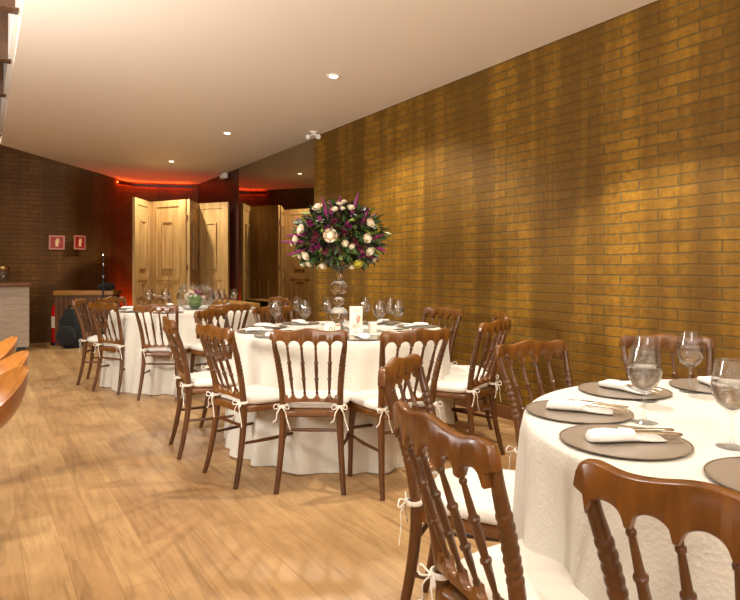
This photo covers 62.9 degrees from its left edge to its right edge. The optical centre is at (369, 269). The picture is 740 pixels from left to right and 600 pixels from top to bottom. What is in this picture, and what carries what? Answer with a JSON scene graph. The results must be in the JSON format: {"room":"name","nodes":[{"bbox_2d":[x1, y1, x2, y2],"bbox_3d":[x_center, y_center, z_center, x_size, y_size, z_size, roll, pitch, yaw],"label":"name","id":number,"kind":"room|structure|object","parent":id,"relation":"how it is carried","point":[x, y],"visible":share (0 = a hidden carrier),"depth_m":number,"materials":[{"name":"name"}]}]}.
{"room":"restaurant","nodes":[
{"label":"restaurant","id":0,"kind":"room"},
{"bbox_2d":[0,134,197,342],"bbox_3d":[-6.627,-0.600,10.310,8.901,3.600,1.537,0,0,-20],"label":"wall","id":1,"kind":"structure","parent":0,"point":[41,197],"depth_m":10.07,"materials":[{"name":"brown brick"}]},
{"bbox_2d":[49,235,64,249],"bbox_3d":[-5.204,-0.458,10.055,0.236,0.236,0.012,0,0,-28],"label":"fire sign","id":2,"kind":"object","parent":1,"relation":"attached to","point":[56,242],"visible":1,"depth_m":10.05,"materials":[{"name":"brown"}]},
{"bbox_2d":[74,235,85,249],"bbox_3d":[-4.868,-0.462,10.148,0.012,0.236,0.236,0,0,22],"label":"fire sign","id":3,"kind":"object","parent":1,"relation":"attached to","point":[79,241],"visible":1,"depth_m":10.15,"materials":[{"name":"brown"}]},
{"bbox_2d":[117,181,192,187],"bbox_3d":[-4.145,-1.629,11.662,1.378,0.049,0.353,0,0,-28],"label":"led strip","id":4,"kind":"object","parent":1,"relation":"attached to","point":[119,182],"visible":1,"depth_m":11.69,"materials":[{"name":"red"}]},
{"bbox_2d":[198,168,238,300],"bbox_3d":[-2.154,-0.250,10.198,0.160,2.900,5.718,0,0,-33],"label":"wall","id":5,"kind":"structure","parent":0,"point":[214,190],"depth_m":10.40,"materials":[{"name":"brown paint"}]},
{"bbox_2d":[220,173,227,178],"bbox_3d":[-2.540,-1.630,10.496,0.075,0.090,0.220,0,0,-33],"label":"emergency light","id":6,"kind":"object","parent":5,"relation":"attached to","point":[223,175],"visible":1,"depth_m":10.42,"materials":[{"name":"white paint"}]},
{"bbox_2d":[239,139,313,323],"bbox_3d":[-1.427,-0.249,8.909,0.017,2.898,2.754,0,0,-33],"label":"wall mirror","id":7,"kind":"object","parent":5,"relation":"attached to","point":[274,190],"visible":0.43,"depth_m":8.82,"materials":[{"name":"beige mirror"}]},
{"bbox_2d":[0,342,516,599],"bbox_3d":[-1.500,1.230,4.250,19.000,0.060,17.500,0,0,0],"label":"floor","id":8,"kind":"structure","parent":0,"point":[97,502],"depth_m":2.99,"materials":[{"name":"brown wood"}]},
{"bbox_2d":[0,336,17,360],"bbox_3d":[-2.158,0.785,3.221,0.486,0.830,0.513,0,0,-7],"label":"stool","id":9,"kind":"object","parent":8,"relation":"on","point":[8,346],"visible":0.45,"depth_m":3.31,"materials":[{"name":"brown wood"}]},
{"bbox_2d":[0,365,28,428],"bbox_3d":[-1.505,0.785,2.171,0.486,0.830,0.513,0,0,-7],"label":"stool","id":10,"kind":"object","parent":8,"relation":"on","point":[13,383],"visible":1,"depth_m":2.21,"materials":[{"name":"brown wood"}]},
{"bbox_2d":[0,350,28,374],"bbox_3d":[-1.758,0.785,2.621,0.486,0.830,0.513,0,0,-7],"label":"stool","id":11,"kind":"object","parent":8,"relation":"on","point":[21,358],"visible":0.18,"depth_m":2.83,"materials":[{"name":"brown wood"}]},
{"bbox_2d":[0,282,30,351],"bbox_3d":[-5.904,0.695,8.578,1.915,1.010,0.500,0,0,-30],"label":"counter","id":12,"kind":"object","parent":8,"relation":"on","point":[14,297],"depth_m":8.76,"materials":[{"name":"laminate"}]},
{"bbox_2d":[49,298,56,344],"bbox_3d":[-5.009,0.828,9.696,0.198,0.745,0.171,0,0,26],"label":"fire extinguisher","id":13,"kind":"object","parent":8,"relation":"on","point":[53,342],"visible":0.32,"depth_m":9.63,"materials":[{"name":"red metal"}]},
{"bbox_2d":[56,305,85,347],"bbox_3d":[-4.611,0.871,9.316,0.381,0.658,0.305,0,0,9],"label":"backpack","id":14,"kind":"object","parent":8,"relation":"on","point":[69,332],"visible":0.83,"depth_m":9.24,"materials":[{"name":"black fabric"}]},
{"bbox_2d":[53,290,120,345],"bbox_3d":[-4.545,0.765,9.750,0.920,0.870,0.400,0,0,-4],"label":"wooden table","id":15,"kind":"object","parent":8,"relation":"on","point":[63,298],"visible":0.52,"depth_m":9.56,"materials":[{"name":"brown wood"}]},
{"bbox_2d":[97,283,114,290],"bbox_3d":[-4.232,0.269,9.701,0.256,0.120,0.209,0,0,-3],"label":"case","id":16,"kind":"object","parent":15,"relation":"on","point":[107,286],"visible":0.87,"depth_m":9.65,"materials":[{"name":"black fabric"}]},
{"bbox_2d":[72,299,105,384],"bbox_3d":[-2.890,0.755,6.511,0.521,0.898,0.422,0,0,-10],"label":"dining chair","id":17,"kind":"object","parent":8,"relation":"on","point":[76,303],"visible":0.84,"depth_m":6.36,"materials":[{"name":"brown wood"}]},
{"bbox_2d":[87,335,105,341],"bbox_3d":[-2.821,0.733,6.523,0.379,0.052,0.421,0,0,-10],"label":"seat cushion","id":18,"kind":"object","parent":17,"relation":"on","point":[93,338],"depth_m":6.34,"materials":[{"name":"beige fabric"}]},
{"bbox_2d":[95,254,103,347],"bbox_3d":[-4.154,0.472,9.420,0.260,1.455,0.260,0,0,-23],"label":"microphone stand","id":19,"kind":"object","parent":8,"relation":"on","point":[102,254],"visible":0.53,"depth_m":9.41,"materials":[{"name":"black metal"}]},
{"bbox_2d":[87,302,124,394],"bbox_3d":[-2.491,0.755,6.066,0.422,0.898,0.521,0,0,28],"label":"dining chair","id":20,"kind":"object","parent":8,"relation":"on","point":[116,346],"visible":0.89,"depth_m":5.89,"materials":[{"name":"brown wood"}]},
{"bbox_2d":[103,340,119,346],"bbox_3d":[-2.457,0.733,6.128,0.421,0.052,0.379,0,0,28],"label":"seat cushion","id":21,"kind":"object","parent":20,"relation":"on","point":[105,344],"depth_m":5.97,"materials":[{"name":"beige fabric"}]},
{"bbox_2d":[97,297,126,329],"bbox_3d":[-2.764,0.755,6.882,0.521,0.898,0.422,0,0,22],"label":"dining chair","id":22,"kind":"object","parent":8,"relation":"on","point":[118,300],"visible":0.14,"depth_m":6.96,"materials":[{"name":"brown wood"}]},
{"bbox_2d":[136,295,170,304],"bbox_3d":[-2.546,0.755,7.308,0.422,0.898,0.521,0,0,-35],"label":"dining chair","id":23,"kind":"object","parent":8,"relation":"on","point":[156,298],"visible":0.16,"depth_m":7.50,"materials":[{"name":"brown wood"}]},
{"bbox_2d":[133,304,190,400],"bbox_3d":[-1.938,0.755,5.733,0.422,0.898,0.521,0,0,3],"label":"dining chair","id":24,"kind":"object","parent":8,"relation":"on","point":[148,349],"visible":0.68,"depth_m":5.57,"materials":[{"name":"brown wood"}]},
{"bbox_2d":[146,343,190,351],"bbox_3d":[-1.934,0.733,5.804,0.421,0.052,0.379,0,0,3],"label":"seat cushion","id":25,"kind":"object","parent":24,"relation":"on","point":[186,346],"depth_m":5.62,"materials":[{"name":"beige fabric"}]},
{"bbox_2d":[99,305,259,394],"bbox_3d":[-2.012,0.810,6.595,1.728,0.771,1.675,0,0,0],"label":"tablecloth","id":26,"kind":"object","parent":8,"relation":"on","point":[159,380],"visible":0.3,"depth_m":5.87,"materials":[{"name":"beige fabric"}]},
{"bbox_2d":[177,285,213,309],"bbox_3d":[-1.889,0.294,6.550,0.389,0.263,0.389,0,0,-4],"label":"flower arrangement","id":27,"kind":"object","parent":26,"relation":"on","point":[195,301],"visible":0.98,"depth_m":6.47,"materials":[{"name":"green plant"}]},
{"bbox_2d":[132,197,228,305],"bbox_3d":[-3.129,0.020,10.023,1.518,2.320,0.656,0,0,-23],"label":"folding screen","id":28,"kind":"object","parent":8,"relation":"on","point":[184,243],"visible":0.65,"depth_m":9.99,"materials":[{"name":"brown wood"}]},
{"bbox_2d":[163,316,237,459],"bbox_3d":[-1.120,0.755,4.083,0.521,0.898,0.422,0,0,-26],"label":"dining chair","id":29,"kind":"object","parent":8,"relation":"on","point":[189,383],"visible":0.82,"depth_m":3.91,"materials":[{"name":"brown wood"}]},
{"bbox_2d":[190,370,237,386],"bbox_3d":[-1.057,0.733,4.113,0.379,0.052,0.421,0,0,-26],"label":"seat cushion","id":30,"kind":"object","parent":29,"relation":"on","point":[203,378],"depth_m":3.95,"materials":[{"name":"beige fabric"}]},
{"bbox_2d":[194,308,232,427],"bbox_3d":[-1.050,0.755,4.721,0.521,0.898,0.422,0,0,20],"label":"dining chair","id":31,"kind":"object","parent":8,"relation":"on","point":[211,313],"visible":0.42,"depth_m":4.77,"materials":[{"name":"brown wood"}]},
{"bbox_2d":[215,359,231,369],"bbox_3d":[-0.984,0.733,4.696,0.379,0.052,0.421,0,0,20],"label":"seat cushion","id":32,"kind":"object","parent":31,"relation":"on","point":[224,363],"depth_m":4.58,"materials":[{"name":"beige fabric"}]},
{"bbox_2d":[199,294,229,304],"bbox_3d":[-2.000,0.755,7.486,0.422,0.898,0.521,0,0,0],"label":"dining chair","id":33,"kind":"object","parent":8,"relation":"on","point":[209,296],"visible":0.12,"depth_m":7.71,"materials":[{"name":"brown wood"}]},
{"bbox_2d":[190,303,250,401],"bbox_3d":[-1.434,0.755,5.764,0.422,0.898,0.521,0,0,-38],"label":"dining chair","id":34,"kind":"object","parent":8,"relation":"on","point":[197,348],"visible":0.27,"depth_m":5.65,"materials":[{"name":"brown wood"}]},
{"bbox_2d":[190,341,228,350],"bbox_3d":[-1.477,0.733,5.820,0.421,0.052,0.379,0,0,-38],"label":"seat cushion","id":35,"kind":"object","parent":34,"relation":"on","point":[194,347],"depth_m":5.70,"materials":[{"name":"beige fabric"}]},
{"bbox_2d":[212,300,259,307],"bbox_3d":[-2.099,0.845,9.412,0.320,0.710,1.240,0,0,-33],"label":"bench","id":36,"kind":"object","parent":8,"relation":"on","point":[254,304],"visible":0.28,"depth_m":9.35,"materials":[{"name":"brown wood"}]},
{"bbox_2d":[196,324,292,489],"bbox_3d":[-0.716,0.755,3.576,0.521,0.898,0.422,0,0,-42],"label":"dining chair","id":37,"kind":"object","parent":8,"relation":"on","point":[243,398],"visible":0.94,"depth_m":3.44,"materials":[{"name":"brown wood"}]},
{"bbox_2d":[221,384,290,403],"bbox_3d":[-0.664,0.733,3.623,0.379,0.052,0.421,0,0,-42],"label":"seat cushion","id":38,"kind":"object","parent":37,"relation":"on","point":[255,393],"depth_m":3.48,"materials":[{"name":"beige fabric"}]},
{"bbox_2d":[252,305,293,323],"bbox_3d":[-0.675,0.755,5.054,0.422,0.898,0.521,0,0,-45],"label":"dining chair","id":39,"kind":"object","parent":8,"relation":"on","point":[285,309],"visible":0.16,"depth_m":5.19,"materials":[{"name":"brown wood"}]},
{"bbox_2d":[264,297,288,323],"bbox_3d":[-1.224,0.755,6.806,0.521,0.898,0.422,0,0,-38],"label":"dining chair","id":40,"kind":"object","parent":8,"relation":"on","point":[278,300],"visible":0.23,"depth_m":6.97,"materials":[{"name":"brown wood"}]},
{"bbox_2d":[269,328,351,494],"bbox_3d":[-0.315,0.755,3.424,0.422,0.898,0.521,0,0,2],"label":"dining chair","id":41,"kind":"object","parent":8,"relation":"on","point":[293,403],"visible":0.95,"depth_m":3.26,"materials":[{"name":"brown wood"}]},
{"bbox_2d":[285,390,351,408],"bbox_3d":[-0.312,0.733,3.494,0.421,0.052,0.379,0,0,2],"label":"seat cushion","id":42,"kind":"object","parent":41,"relation":"on","point":[298,394],"depth_m":3.36,"materials":[{"name":"beige fabric"}]},
{"bbox_2d":[224,321,453,474],"bbox_3d":[-0.217,0.810,4.334,1.643,0.771,1.617,0,0,0],"label":"tablecloth","id":43,"kind":"object","parent":8,"relation":"on","point":[304,452],"visible":0.47,"depth_m":3.60,"materials":[{"name":"beige fabric"}]},
{"bbox_2d":[237,329,274,333],"bbox_3d":[-0.759,0.421,4.149,0.304,0.008,0.304,0,0,-17],"label":"charger plate","id":44,"kind":"object","parent":43,"relation":"on","point":[244,330],"visible":0.49,"depth_m":4.12,"materials":[{"name":"brown"}]},
{"bbox_2d":[246,327,272,330],"bbox_3d":[-0.757,0.404,4.149,0.188,0.028,0.070,0,0,-17],"label":"folded napkin","id":45,"kind":"object","parent":44,"relation":"on","point":[248,328],"visible":0.94,"depth_m":4.12,"materials":[{"name":"beige"}]},
{"bbox_2d":[254,333,269,337],"bbox_3d":[-0.591,0.421,3.885,0.304,0.008,0.304,0,0,42],"label":"charger plate","id":46,"kind":"object","parent":43,"relation":"on","point":[262,335],"visible":0.27,"depth_m":3.85,"materials":[{"name":"brown"}]},
{"bbox_2d":[246,325,286,328],"bbox_3d":[-0.765,0.421,4.471,0.304,0.008,0.304,0,0,15],"label":"charger plate","id":47,"kind":"object","parent":43,"relation":"on","point":[281,326],"visible":0.59,"depth_m":4.46,"materials":[{"name":"brown"}]},
{"bbox_2d":[254,323,279,326],"bbox_3d":[-0.763,0.404,4.471,0.188,0.028,0.070,0,0,15],"label":"folded napkin","id":48,"kind":"object","parent":47,"relation":"on","point":[256,324],"visible":1,"depth_m":4.45,"materials":[{"name":"beige"}]},
{"bbox_2d":[270,307,281,328],"bbox_3d":[-0.676,0.320,4.350,0.091,0.210,0.091,0,0,26],"label":"water goblet","id":49,"kind":"object","parent":43,"relation":"on","point":[275,311],"visible":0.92,"depth_m":4.32,"materials":[{"name":"clear glass"}]},
{"bbox_2d":[291,298,301,311],"bbox_3d":[-0.585,0.320,4.850,0.091,0.210,0.091,0,0,-7],"label":"water goblet","id":50,"kind":"object","parent":43,"relation":"on","point":[295,306],"visible":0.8,"depth_m":4.82,"materials":[{"name":"clear glass"}]},
{"bbox_2d":[281,321,318,324],"bbox_3d":[-0.552,0.421,4.787,0.304,0.008,0.304,0,0,-37],"label":"charger plate","id":51,"kind":"object","parent":43,"relation":"on","point":[289,322],"visible":0.85,"depth_m":4.74,"materials":[{"name":"brown"}]},
{"bbox_2d":[292,319,308,323],"bbox_3d":[-0.551,0.404,4.786,0.070,0.028,0.188,0,0,-37],"label":"folded napkin","id":52,"kind":"object","parent":51,"relation":"on","point":[302,321],"visible":1,"depth_m":4.76,"materials":[{"name":"beige"}]},
{"bbox_2d":[299,300,310,317],"bbox_3d":[-0.457,0.320,4.250,0.091,0.210,0.091,0,0,-15],"label":"water goblet","id":53,"kind":"object","parent":43,"relation":"on","point":[304,312],"visible":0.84,"depth_m":4.22,"materials":[{"name":"clear glass"}]},
{"bbox_2d":[321,304,332,323],"bbox_3d":[-0.338,0.320,4.750,0.091,0.210,0.091,0,0,-16],"label":"water goblet","id":54,"kind":"object","parent":43,"relation":"on","point":[326,308],"visible":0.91,"depth_m":4.72,"materials":[{"name":"clear glass"}]},
{"bbox_2d":[325,323,340,330],"bbox_3d":[-0.246,0.391,4.049,0.114,0.068,0.017,0,0,0],"label":"table number card","id":55,"kind":"object","parent":43,"relation":"on","point":[328,326],"visible":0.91,"depth_m":4.05,"materials":[{"name":"beige paper"}]},
{"bbox_2d":[327,265,350,329],"bbox_3d":[-0.221,0.194,4.320,0.179,0.462,0.179,0,0,0],"label":"crystal vase","id":56,"kind":"object","parent":43,"relation":"on","point":[338,314],"visible":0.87,"depth_m":4.28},
{"bbox_2d":[280,193,390,271],"bbox_3d":[-0.232,-0.251,4.321,0.765,0.556,0.738,0,0,0],"label":"flower bouquet","id":57,"kind":"object","parent":56,"relation":"in","point":[344,217],"visible":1,"depth_m":4.13,"materials":[{"name":"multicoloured plant"}]},
{"bbox_2d":[350,306,361,333],"bbox_3d":[-0.093,0.333,4.001,0.085,0.184,0.038,0,0,0],"label":"menu card","id":58,"kind":"object","parent":43,"relation":"on","point":[355,311],"visible":1,"depth_m":4.01,"materials":[{"name":"beige paper"}]},
{"bbox_2d":[348,335,379,340],"bbox_3d":[-0.049,0.421,3.755,0.304,0.008,0.304,0,0,-15],"label":"charger plate","id":59,"kind":"object","parent":43,"relation":"on","point":[351,337],"visible":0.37,"depth_m":3.70,"materials":[{"name":"brown"}]},
{"bbox_2d":[354,333,369,338],"bbox_3d":[-0.049,0.404,3.757,0.070,0.028,0.188,0,0,-15],"label":"folded napkin","id":60,"kind":"object","parent":59,"relation":"on","point":[360,335],"visible":1,"depth_m":3.68,"materials":[{"name":"beige"}]},
{"bbox_2d":[359,304,370,324],"bbox_3d":[-0.039,0.320,4.720,0.091,0.210,0.091,0,0,-33],"label":"water goblet","id":61,"kind":"object","parent":43,"relation":"on","point":[365,307],"visible":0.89,"depth_m":4.69,"materials":[{"name":"clear glass"}]},
{"bbox_2d":[368,322,376,332],"bbox_3d":[0.017,0.389,4.100,0.062,0.072,0.062,0,0,0],"label":"candle cup","id":62,"kind":"object","parent":43,"relation":"on","point":[372,326],"visible":1,"depth_m":4.07,"materials":[{"name":"white glass"}]},
{"bbox_2d":[373,308,385,331],"bbox_3d":[0.066,0.320,4.200,0.091,0.210,0.091,0,0,36],"label":"water goblet","id":63,"kind":"object","parent":43,"relation":"on","point":[379,313],"visible":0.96,"depth_m":4.17,"materials":[{"name":"clear glass"}]},
{"bbox_2d":[363,321,400,323],"bbox_3d":[0.092,0.421,4.827,0.304,0.008,0.304,0,0,30],"label":"charger plate","id":64,"kind":"object","parent":43,"relation":"on","point":[365,322],"visible":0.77,"depth_m":4.83,"materials":[{"name":"brown"}]},
{"bbox_2d":[384,304,395,325],"bbox_3d":[0.154,0.320,4.650,0.091,0.210,0.091,0,0,-25],"label":"water goblet","id":65,"kind":"object","parent":43,"relation":"on","point":[388,308],"visible":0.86,"depth_m":4.62,"materials":[{"name":"clear glass"}]},
{"bbox_2d":[392,303,403,316],"bbox_3d":[0.199,0.320,4.300,0.091,0.210,0.091,0,0,-34],"label":"water goblet","id":66,"kind":"object","parent":43,"relation":"on","point":[397,311],"visible":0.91,"depth_m":4.27,"materials":[{"name":"clear glass"}]},
{"bbox_2d":[397,324,436,327],"bbox_3d":[0.350,0.421,4.520,0.304,0.008,0.304,0,0,-20],"label":"charger plate","id":67,"kind":"object","parent":43,"relation":"on","point":[401,325],"visible":0.78,"depth_m":4.49,"materials":[{"name":"brown"}]},
{"bbox_2d":[404,322,428,325],"bbox_3d":[0.348,0.404,4.519,0.188,0.028,0.070,0,0,-20],"label":"folded napkin","id":68,"kind":"object","parent":67,"relation":"on","point":[415,323],"visible":1,"depth_m":4.50,"materials":[{"name":"beige"}]},
{"bbox_2d":[348,328,450,500],"bbox_3d":[0.149,0.755,3.402,0.422,0.898,0.521,0,0,-25],"label":"dining chair","id":69,"kind":"object","parent":8,"relation":"on","point":[368,402],"visible":0.68,"depth_m":3.25,"materials":[{"name":"brown wood"}]},
{"bbox_2d":[350,388,424,410],"bbox_3d":[0.118,0.733,3.466,0.421,0.052,0.379,0,0,-25],"label":"seat cushion","id":70,"kind":"object","parent":69,"relation":"on","point":[367,400],"depth_m":3.38,"materials":[{"name":"beige fabric"}]},
{"bbox_2d":[422,307,462,420],"bbox_3d":[0.426,0.755,4.814,0.521,0.898,0.422,0,0,-42],"label":"dining chair","id":71,"kind":"object","parent":8,"relation":"on","point":[442,311],"visible":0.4,"depth_m":4.89,"materials":[{"name":"brown wood"}]},
{"bbox_2d":[377,354,514,599],"bbox_3d":[0.318,0.755,2.027,0.521,0.898,0.422,0,0,21],"label":"dining chair","id":72,"kind":"object","parent":8,"relation":"on","point":[396,370],"visible":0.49,"depth_m":1.92,"materials":[{"name":"brown wood"}]},
{"bbox_2d":[434,467,514,525],"bbox_3d":[0.384,0.733,2.001,0.379,0.052,0.421,0,0,21],"label":"seat cushion","id":73,"kind":"object","parent":72,"relation":"on","point":[482,498],"depth_m":1.91,"materials":[{"name":"beige fabric"}]},
{"bbox_2d":[428,319,510,454],"bbox_3d":[0.603,0.755,3.900,0.521,0.898,0.422,0,0,37],"label":"dining chair","id":74,"kind":"object","parent":8,"relation":"on","point":[469,388],"visible":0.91,"depth_m":3.76,"materials":[{"name":"brown wood"}]},
{"bbox_2d":[428,373,487,392],"bbox_3d":[0.547,0.733,3.943,0.379,0.052,0.421,0,0,37],"label":"seat cushion","id":75,"kind":"object","parent":74,"relation":"on","point":[452,383],"depth_m":3.79,"materials":[{"name":"beige fabric"}]},
{"bbox_2d":[450,312,507,443],"bbox_3d":[0.716,0.755,4.364,0.521,0.898,0.422,0,0,1],"label":"dining chair","id":76,"kind":"object","parent":8,"relation":"on","point":[455,369],"visible":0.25,"depth_m":4.39,"materials":[{"name":"brown wood"}]},
{"bbox_2d":[450,365,486,376],"bbox_3d":[0.646,0.733,4.365,0.379,0.052,0.421,0,0,1],"label":"seat cushion","id":77,"kind":"object","parent":76,"relation":"on","point":[455,369],"depth_m":4.27,"materials":[{"name":"beige fabric"}]},
{"bbox_2d":[392,401,588,599],"bbox_3d":[0.353,0.755,1.381,0.521,0.898,0.422,0,0,-23],"label":"dining chair","id":78,"kind":"object","parent":8,"relation":"on","point":[507,570],"visible":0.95,"depth_m":1.30,"materials":[{"name":"brown wood"}]},
{"bbox_2d":[455,538,588,599],"bbox_3d":[0.418,0.733,1.409,0.379,0.052,0.421,0,0,-23],"label":"seat cushion","id":79,"kind":"object","parent":78,"relation":"on","point":[546,578],"depth_m":1.40,"materials":[{"name":"beige fabric"}]},
{"bbox_2d":[494,340,573,469],"bbox_3d":[0.816,0.755,2.437,0.422,0.898,0.521,0,0,-30],"label":"dining chair","id":80,"kind":"object","parent":8,"relation":"on","point":[533,348],"visible":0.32,"depth_m":2.60,"materials":[{"name":"brown wood"}]},
{"bbox_2d":[512,379,739,599],"bbox_3d":[1.181,0.810,1.633,1.670,0.771,1.680,0,0,0],"label":"tablecloth","id":81,"kind":"object","parent":8,"relation":"on","point":[551,520],"visible":0.56,"depth_m":1.42,"materials":[{"name":"beige fabric"}]},
{"bbox_2d":[526,399,633,423],"bbox_3d":[0.620,0.421,1.800,0.304,0.008,0.304,0,0,23],"label":"charger plate","id":82,"kind":"object","parent":81,"relation":"on","point":[538,408],"visible":0.62,"depth_m":1.74,"materials":[{"name":"brown"}]},
{"bbox_2d":[546,399,612,414],"bbox_3d":[0.622,0.404,1.799,0.188,0.028,0.070,0,0,23],"label":"folded napkin","id":83,"kind":"object","parent":82,"relation":"on","point":[559,404],"visible":0.97,"depth_m":1.78,"materials":[{"name":"beige"}]},
{"bbox_2d":[584,403,627,411],"bbox_3d":[0.673,0.400,1.762,0.144,0.013,0.018,0,0,28],"label":"table knife","id":84,"kind":"object","parent":83,"relation":"on","point":[602,406],"visible":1,"depth_m":1.75,"materials":[{"name":"silver metal"}]},
{"bbox_2d":[588,402,628,407],"bbox_3d":[0.684,0.398,1.787,0.145,0.011,0.016,0,0,20],"label":"fork","id":85,"kind":"object","parent":83,"relation":"on","point":[621,406],"visible":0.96,"depth_m":1.77,"materials":[{"name":"silver metal"}]},
{"bbox_2d":[578,382,672,399],"bbox_3d":[0.886,0.421,2.110,0.304,0.008,0.304,0,0,-32],"label":"charger plate","id":86,"kind":"object","parent":81,"relation":"on","point":[593,388],"visible":0.65,"depth_m":2.06,"materials":[{"name":"brown"}]},
{"bbox_2d":[598,379,653,394],"bbox_3d":[0.887,0.404,2.108,0.070,0.028,0.188,0,0,-32],"label":"folded napkin","id":87,"kind":"object","parent":86,"relation":"on","point":[610,383],"visible":0.92,"depth_m":2.10,"materials":[{"name":"beige"}]},
{"bbox_2d":[559,424,693,459],"bbox_3d":[0.624,0.421,1.486,0.304,0.008,0.304,0,0,-5],"label":"charger plate","id":88,"kind":"object","parent":81,"relation":"on","point":[675,446],"visible":0.8,"depth_m":1.44,"materials":[{"name":"brown"}]},
{"bbox_2d":[585,427,666,442],"bbox_3d":[0.626,0.404,1.486,0.188,0.028,0.070,0,0,-5],"label":"folded napkin","id":89,"kind":"object","parent":88,"relation":"on","point":[598,435],"visible":0.95,"depth_m":1.46,"materials":[{"name":"beige fabric"}]},
{"bbox_2d":[631,428,673,430],"bbox_3d":[0.687,0.398,1.504,0.145,0.011,0.016,0,0,-8],"label":"fork","id":90,"kind":"object","parent":89,"relation":"on","point":[662,429],"visible":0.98,"depth_m":1.50,"materials":[{"name":"silver metal"}]},
{"bbox_2d":[634,431,682,435],"bbox_3d":[0.689,0.400,1.477,0.144,0.013,0.018,0,0,0],"label":"table knife","id":91,"kind":"object","parent":89,"relation":"on","point":[645,432],"visible":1,"depth_m":1.47,"materials":[{"name":"silver metal"}]},
{"bbox_2d":[627,346,662,425],"bbox_3d":[0.765,0.320,1.685,0.091,0.210,0.091,0,0,-33],"label":"water goblet","id":92,"kind":"object","parent":81,"relation":"on","point":[645,377],"visible":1,"depth_m":1.66,"materials":[{"name":"clear glass"}]},
{"bbox_2d":[631,335,661,402],"bbox_3d":[0.895,0.320,1.963,0.091,0.210,0.091,0,0,-23],"label":"water goblet","id":93,"kind":"object","parent":81,"relation":"on","point":[638,357],"visible":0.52,"depth_m":1.94,"materials":[{"name":"clear glass"}]},
{"bbox_2d":[675,331,704,393],"bbox_3d":[1.114,0.320,2.107,0.091,0.210,0.091,0,0,-24],"label":"water goblet","id":94,"kind":"object","parent":81,"relation":"on","point":[690,356],"visible":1,"depth_m":2.08,"materials":[{"name":"clear glass"}]},
{"bbox_2d":[669,378,711,393],"bbox_3d":[1.245,0.421,2.180,0.304,0.008,0.304,0,0,6],"label":"charger plate","id":95,"kind":"object","parent":81,"relation":"on","point":[691,384],"visible":0.49,"depth_m":2.20,"materials":[{"name":"brown"}]},
{"bbox_2d":[697,376,720,384],"bbox_3d":[1.245,0.404,2.178,0.070,0.028,0.188,0,0,6],"label":"folded napkin","id":96,"kind":"object","parent":95,"relation":"on","point":[704,379],"visible":0.43,"depth_m":2.21,"materials":[{"name":"beige"}]},
{"bbox_2d":[703,457,739,491],"bbox_3d":[0.835,0.421,1.200,0.304,0.008,0.304,0,0,29],"label":"charger plate","id":97,"kind":"object","parent":81,"relation":"on","point":[725,471],"visible":1,"depth_m":1.26,"materials":[{"name":"brown leather"}]},
{"bbox_2d":[710,360,739,451],"bbox_3d":[0.867,0.320,1.449,0.091,0.210,0.091,0,0,-1],"label":"water goblet","id":98,"kind":"object","parent":81,"relation":"on","point":[726,392],"visible":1,"depth_m":1.43,"materials":[{"name":"clear glass"}]},
{"bbox_2d":[573,458,739,599],"bbox_3d":[0.657,0.755,1.040,0.422,0.898,0.521,0,0,45],"label":"dining chair","id":99,"kind":"object","parent":8,"relation":"on","point":[684,506],"visible":1,"depth_m":0.92,"materials":[{"name":"brown wood"}]},
{"bbox_2d":[619,334,713,380],"bbox_3d":[1.369,0.755,2.660,0.422,0.898,0.521,0,0,10],"label":"dining chair","id":100,"kind":"object","parent":8,"relation":"on","point":[669,341],"visible":0.24,"depth_m":2.88,"materials":[{"name":"brown wood"}]},
{"bbox_2d":[0,0,656,183],"bbox_3d":[-0.581,-1.730,4.622,3.563,0.060,16.795,0,0,-33],"label":"ceiling","id":101,"kind":"structure","parent":0,"point":[118,89],"depth_m":5.03,"materials":[{"name":"beige paint"}]},
{"bbox_2d":[0,0,22,133],"bbox_3d":[-1.170,-2.055,2.219,0.043,0.590,13.396,0,0,-33],"label":"trim","id":102,"kind":"structure","parent":101,"relation":"attached to","point":[13,20],"depth_m":4.99,"materials":[{"name":"white paint"}]},
{"bbox_2d":[306,131,320,138],"bbox_3d":[-0.694,-1.650,7.445,0.185,0.099,0.119,0,0,0],"label":"security camera","id":103,"kind":"object","parent":101,"relation":"attached to","point":[308,136],"visible":1,"depth_m":7.41,"materials":[{"name":"white paint"}]},
{"bbox_2d":[327,74,339,78],"bbox_3d":[-0.320,-1.695,5.300,0.120,0.010,0.120,0,0,0],"label":"recessed light","id":104,"kind":"object","parent":101,"relation":"in","point":[331,76],"visible":1,"depth_m":5.30,"materials":[{"name":"white paint"}]},
{"bbox_2d":[314,0,739,408],"bbox_3d":[2.188,-0.250,3.422,0.210,2.900,10.377,0,0,-33],"label":"wall","id":105,"kind":"structure","parent":0,"point":[582,188],"depth_m":4.36,"materials":[{"name":"brick"}]},
{"bbox_2d":[454,400,522,420],"bbox_3d":[2.088,1.150,3.358,0.032,0.100,10.377,0,0,-33],"label":"baseboard","id":106,"kind":"structure","parent":105,"relation":"attached to","point":[503,411],"depth_m":4.95,"materials":[{"name":"brown wood"}]},
{"bbox_3d":[-4.750,-2.375,4.050,12.500,0.050,17.100,0,0,0],"label":"ceiling","id":107,"kind":"structure","parent":0,"visible":0},
{"bbox_2d":[0,63,5,97],"bbox_3d":[-4.858,-2.049,5.336,2.821,0.598,0.120,0,0,-33],"label":"ceiling beam","id":108,"kind":"structure","parent":107,"relation":"attached to","point":[1,64],"depth_m":6.03,"materials":[{"name":"brown wood"}]},
{"bbox_2d":[0,12,10,63],"bbox_3d":[-4.213,-2.049,4.337,2.821,0.598,0.120,0,0,-33],"label":"ceiling beam","id":109,"kind":"structure","parent":107,"relation":"attached to","point":[3,16],"depth_m":5.03,"materials":[{"name":"brown wood"}]},
{"bbox_2d":[0,0,18,14],"bbox_3d":[-3.573,-2.049,3.346,2.821,0.598,0.120,0,0,-33],"label":"ceiling beam","id":110,"kind":"structure","parent":107,"relation":"attached to","point":[6,6],"depth_m":4.05,"materials":[{"name":"brown wood"}]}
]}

